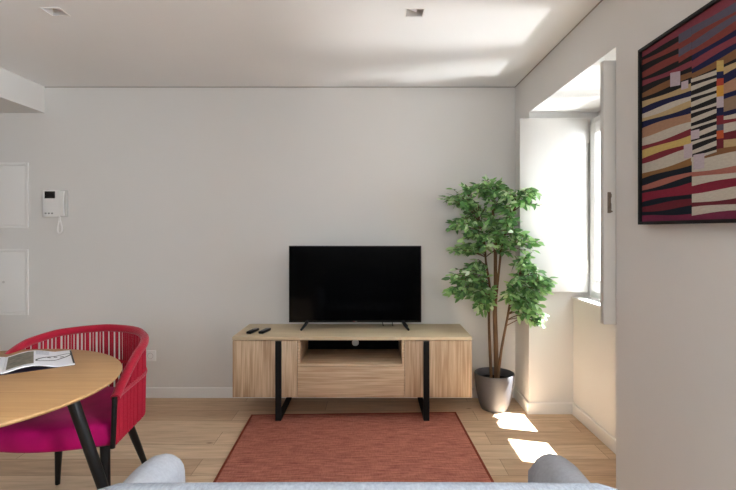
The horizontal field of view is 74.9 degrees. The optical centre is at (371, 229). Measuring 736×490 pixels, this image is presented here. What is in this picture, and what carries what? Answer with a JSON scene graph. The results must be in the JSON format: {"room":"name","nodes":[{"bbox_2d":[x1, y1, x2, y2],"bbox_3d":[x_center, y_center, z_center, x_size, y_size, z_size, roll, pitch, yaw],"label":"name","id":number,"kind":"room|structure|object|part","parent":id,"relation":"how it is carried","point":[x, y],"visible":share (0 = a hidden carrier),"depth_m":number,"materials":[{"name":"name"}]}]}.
{"room":"living room","nodes":[
{"label":"living room","id":0,"kind":"room"},
{"bbox_2d":[0,87,514,386],"bbox_3d":[-1.080,0.024,3.970,5.740,2.653,0.200,0,0,0],"label":"wall","id":1,"kind":"structure","parent":0,"point":[187,206],"depth_m":3.87,"materials":[{"name":"white paint"}]},
{"bbox_2d":[0,249,28,314],"bbox_3d":[-3.000,0.419,3.864,0.470,0.532,0.012,0,0,0],"label":"access panel","id":2,"kind":"object","parent":1,"relation":"attached to","point":[14,263],"visible":1,"depth_m":3.86,"materials":[{"name":"white paint"}]},
{"bbox_2d":[0,163,28,227],"bbox_3d":[-3.000,-0.279,3.864,0.470,0.526,0.012,0,0,0],"label":"access panel","id":3,"kind":"object","parent":1,"relation":"attached to","point":[14,180],"visible":1,"depth_m":3.86,"materials":[{"name":"white paint"}]},
{"bbox_2d":[0,68,44,112],"bbox_3d":[-3.193,-1.048,0.735,1.113,0.209,6.270,0,0,0],"label":"ceiling beam","id":4,"kind":"structure","parent":1,"relation":"attached to","point":[18,94],"depth_m":3.64,"materials":[{"name":"white paint"}]},
{"bbox_2d":[43,190,67,233],"bbox_3d":[-2.542,-0.143,3.841,0.195,0.353,0.058,0,0,0],"label":"intercom","id":5,"kind":"object","parent":1,"relation":"attached to","point":[55,202],"visible":1,"depth_m":3.84,"materials":[{"name":"white plastic"}]},
{"bbox_3d":[-2.507,-0.037,3.851,0.049,0.141,0.018,0,0,0],"label":"cord","id":6,"kind":"part","parent":5,"relation":"part of","materials":[{"name":"white plastic"}]},
{"bbox_2d":[146,350,155,360],"bbox_3d":[-1.782,1.012,3.863,0.086,0.086,0.014,0,0,0],"label":"wall socket","id":7,"kind":"object","parent":1,"relation":"attached to","point":[150,354],"visible":0.88,"depth_m":3.86,"materials":[{"name":"white plastic"}]},
{"bbox_2d":[146,387,515,397],"bbox_3d":[-1.298,1.308,3.863,4.905,0.083,0.014,0,0,0],"label":"baseboard","id":8,"kind":"structure","parent":1,"relation":"attached to","point":[151,392],"depth_m":3.86,"materials":[{"name":"white paint"}]},
{"bbox_2d":[0,0,600,86],"bbox_3d":[-0.980,-1.228,0.735,5.540,0.150,6.270,0,0,0],"label":"ceiling","id":9,"kind":"structure","parent":0,"point":[101,43],"depth_m":2.92,"materials":[{"name":"paint"}]},
{"bbox_2d":[39,7,69,15],"bbox_3d":[-1.672,-1.177,2.535,0.100,0.053,0.100,0,0,0],"label":"recessed light","id":10,"kind":"object","parent":9,"relation":"in","point":[53,11],"visible":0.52,"depth_m":2.57,"materials":[{"name":"white paint"}]},
{"bbox_2d":[405,8,424,16],"bbox_3d":[0.226,-1.177,2.545,0.100,0.053,0.100,0,0,0],"label":"recessed light","id":11,"kind":"object","parent":9,"relation":"in","point":[410,12],"visible":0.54,"depth_m":2.59,"materials":[{"name":"white paint"}]},
{"bbox_2d":[0,398,615,489],"bbox_3d":[-0.980,1.410,0.735,5.540,0.120,6.270,0,0,0],"label":"floor","id":12,"kind":"structure","parent":0,"point":[201,432],"depth_m":3.08,"materials":[{"name":"brown wood"}]},
{"bbox_2d":[0,349,121,489],"bbox_3d":[-1.601,0.975,1.829,1.196,0.752,1.190,0,0,0],"label":"dining table","id":13,"kind":"object","parent":12,"relation":"on","point":[24,396],"visible":0.91,"depth_m":1.92,"materials":[{"name":"brown wood"}]},
{"bbox_2d":[0,350,74,374],"bbox_3d":[-1.614,0.587,2.108,0.514,0.025,0.309,0,0,-35],"label":"magazine","id":14,"kind":"object","parent":13,"relation":"on","point":[33,360],"visible":1,"depth_m":2.14,"materials":[{"name":"paper"}]},
{"bbox_3d":[-1.125,0.984,1.958,0.253,0.733,0.047,0,0,-15],"label":"leg","id":15,"kind":"part","parent":13,"relation":"part of","materials":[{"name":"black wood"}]},
{"bbox_2d":[0,324,148,485],"bbox_3d":[-1.469,0.940,2.392,0.652,0.822,0.661,0,0,-5],"label":"armchair","id":16,"kind":"object","parent":12,"relation":"on","point":[111,413],"visible":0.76,"depth_m":2.27,"materials":[{"name":"red wicker"}]},
{"bbox_2d":[0,386,114,452],"bbox_3d":[-1.468,0.913,2.374,0.581,0.106,0.624,0,0,-5],"label":"seat cushion","id":17,"kind":"object","parent":16,"relation":"on","point":[54,431],"depth_m":2.11,"materials":[{"name":"fabric"}]},
{"bbox_3d":[-1.643,1.161,2.512,0.043,0.376,0.111,0,0,-45],"label":"leg","id":18,"kind":"part","parent":16,"relation":"part of","materials":[{"name":"black wood"}]},
{"bbox_3d":[-1.201,1.162,2.171,0.076,0.373,0.042,0,0,40],"label":"leg","id":19,"kind":"part","parent":16,"relation":"part of","materials":[{"name":"black wood"}]},
{"bbox_3d":[-1.143,0.852,2.124,0.032,0.228,0.024,0,0,-5],"label":"post","id":20,"kind":"part","parent":16,"relation":"part of","materials":[{"name":"black wood"}]},
{"bbox_3d":[-1.471,0.741,2.406,0.639,0.027,0.619,0,0,-5],"label":"rail","id":21,"kind":"part","parent":16,"relation":"part of","materials":[{"name":"red wicker"}]},
{"bbox_3d":[-1.264,1.161,2.579,0.043,0.381,0.175,0,0,22],"label":"leg","id":22,"kind":"part","parent":16,"relation":"part of","materials":[{"name":"black wood"}]},
{"bbox_2d":[213,412,493,481],"bbox_3d":[-0.100,1.345,2.625,1.498,0.009,1.784,0,0,-2],"label":"rug","id":23,"kind":"object","parent":12,"relation":"on","point":[328,447],"visible":1,"depth_m":2.91,"materials":[{"name":"fabric"}]},
{"bbox_2d":[232,324,471,420],"bbox_3d":[-0.140,1.047,3.612,1.694,0.586,0.485,0,0,0],"label":"tv console","id":24,"kind":"object","parent":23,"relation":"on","point":[424,361],"visible":1,"depth_m":3.39,"materials":[{"name":"brown wood"}]},
{"bbox_2d":[246,328,258,333],"bbox_3d":[-0.880,0.744,3.545,0.038,0.020,0.140,0,0,13],"label":"remote control","id":25,"kind":"object","parent":24,"relation":"on","point":[253,330],"visible":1,"depth_m":3.52,"materials":[{"name":"black plastic"}]},
{"bbox_2d":[258,328,270,333],"bbox_3d":[-0.793,0.744,3.550,0.038,0.020,0.140,0,0,13],"label":"remote control","id":26,"kind":"object","parent":24,"relation":"on","point":[265,330],"visible":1,"depth_m":3.52,"materials":[{"name":"black plastic"}]},
{"bbox_3d":[-0.757,0.982,3.399,0.456,0.400,0.018,0,0,0],"label":"door","id":27,"kind":"part","parent":24,"relation":"part of","materials":[{"name":"brown wood"}]},
{"bbox_3d":[-0.140,0.971,3.819,1.654,0.386,0.008,0,0,0],"label":"panel","id":28,"kind":"part","parent":24,"relation":"part of","materials":[{"name":"brown wood"}]},
{"bbox_2d":[300,349,401,365],"bbox_3d":[-0.148,0.955,3.603,0.720,0.018,0.425,0,0,0],"label":"shelf","id":29,"kind":"object","parent":24,"relation":"attached to","point":[311,357],"depth_m":3.56,"materials":[{"name":"brown wood"}]},
{"bbox_3d":[-0.148,1.074,3.398,0.756,0.216,0.019,0,0,0],"label":"drawer","id":30,"kind":"part","parent":24,"relation":"part of","materials":[{"name":"brown wood"}]},
{"bbox_3d":[-0.140,0.766,3.620,1.694,0.024,0.469,0,0,0],"label":"panel","id":31,"kind":"part","parent":24,"relation":"part of","materials":[{"name":"brown wood"}]},
{"bbox_2d":[289,246,420,330],"bbox_3d":[-0.128,0.436,3.695,1.006,0.633,0.240,0,0,0],"label":"television","id":32,"kind":"object","parent":24,"relation":"on","point":[382,284],"visible":1,"depth_m":3.64,"materials":[{"name":"black plastic"}]},
{"bbox_3d":[0.469,0.982,3.399,0.472,0.400,0.018,0,0,0],"label":"door","id":33,"kind":"part","parent":24,"relation":"part of","materials":[{"name":"brown wood"}]},
{"bbox_2d":[98,453,618,489],"bbox_3d":[-0.042,0.948,1.280,1.393,0.809,0.660,0,0,0],"label":"sofa","id":34,"kind":"object","parent":12,"relation":"on","point":[165,471],"visible":1,"depth_m":1.03,"materials":[{"name":"grey fabric"}]},
{"bbox_3d":[-0.661,0.951,1.350,0.154,0.497,0.520,0,0,0],"label":"arm","id":35,"kind":"part","parent":34,"relation":"part of","materials":[{"name":"grey fabric"}]},
{"bbox_3d":[-0.030,0.876,1.038,1.230,0.667,0.175,0,0,0],"label":"backrest","id":36,"kind":"part","parent":34,"relation":"part of","materials":[{"name":"grey fabric"}]},
{"bbox_3d":[0.571,0.951,1.350,0.167,0.497,0.520,0,0,0],"label":"arm","id":37,"kind":"part","parent":34,"relation":"part of","materials":[{"name":"grey fabric"}]},
{"bbox_2d":[437,174,558,412],"bbox_3d":[0.914,0.471,3.553,0.869,1.757,0.452,0,0,17],"label":"potted ficus","id":38,"kind":"object","parent":12,"relation":"on","point":[494,385],"visible":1,"depth_m":3.52,"materials":[{"name":"plant"}]},
{"bbox_2d":[474,367,514,412],"bbox_3d":[0.925,1.214,3.630,0.298,0.272,0.298,0,0,0],"label":"pot","id":39,"kind":"object","parent":38,"relation":"attached to","point":[494,389],"depth_m":3.53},
{"bbox_2d":[515,0,735,489],"bbox_3d":[1.472,0.024,0.735,0.635,2.653,6.270,0,0,0],"label":"wall","id":40,"kind":"structure","parent":0,"point":[660,379],"depth_m":2.07,"materials":[{"name":"white paint"}]},
{"bbox_2d":[518,119,589,291],"bbox_3d":[1.327,-0.179,3.491,0.514,1.258,0.038,0,0,0],"label":"shutter","id":41,"kind":"object","parent":40,"relation":"attached to","point":[552,153],"visible":0.84,"depth_m":3.48,"materials":[{"name":"white paint"}]},
{"bbox_2d":[515,0,602,86],"bbox_3d":[1.152,-1.176,0.732,0.006,0.054,6.264,0,0,0],"label":"trim","id":42,"kind":"structure","parent":40,"relation":"attached to","point":[601,0],"depth_m":2.78,"materials":[{"name":"white paint"}]},
{"bbox_2d":[514,388,615,453],"bbox_3d":[1.310,1.308,3.071,0.339,0.083,1.598,0,0,0],"label":"baseboard","id":43,"kind":"structure","parent":40,"relation":"attached to","point":[572,408],"depth_m":3.52,"materials":[{"name":"white paint"}]},
{"bbox_2d":[572,115,599,307],"bbox_3d":[1.645,-0.152,2.901,0.350,1.315,1.254,0,0,0],"label":"window","id":44,"kind":"structure","parent":40,"relation":"in","point":[594,300],"depth_m":3.39,"materials":[{"name":"white paint"}]},
{"bbox_3d":[1.535,0.496,2.901,0.130,0.017,1.254,0,0,0],"label":"sill","id":45,"kind":"part","parent":44,"relation":"part of","materials":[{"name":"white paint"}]},
{"bbox_3d":[1.630,-0.160,2.996,0.060,1.300,1.042,0,0,0],"label":"frame","id":46,"kind":"part","parent":44,"relation":"part of","materials":[{"name":"white paint"}]},
{"bbox_2d":[600,60,615,323],"bbox_3d":[1.343,-0.179,2.286,0.483,1.258,0.064,0,0,0],"label":"shutter","id":47,"kind":"object","parent":40,"relation":"attached to","point":[607,67],"visible":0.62,"depth_m":2.28,"materials":[{"name":"white paint"}]},
{"bbox_2d":[638,0,735,224],"bbox_3d":[1.134,-0.387,1.617,0.042,0.729,0.787,0,0,0],"label":"painting","id":48,"kind":"object","parent":40,"relation":"attached to","point":[687,73],"visible":1,"depth_m":1.70,"materials":[{"name":"paint"}]}
]}

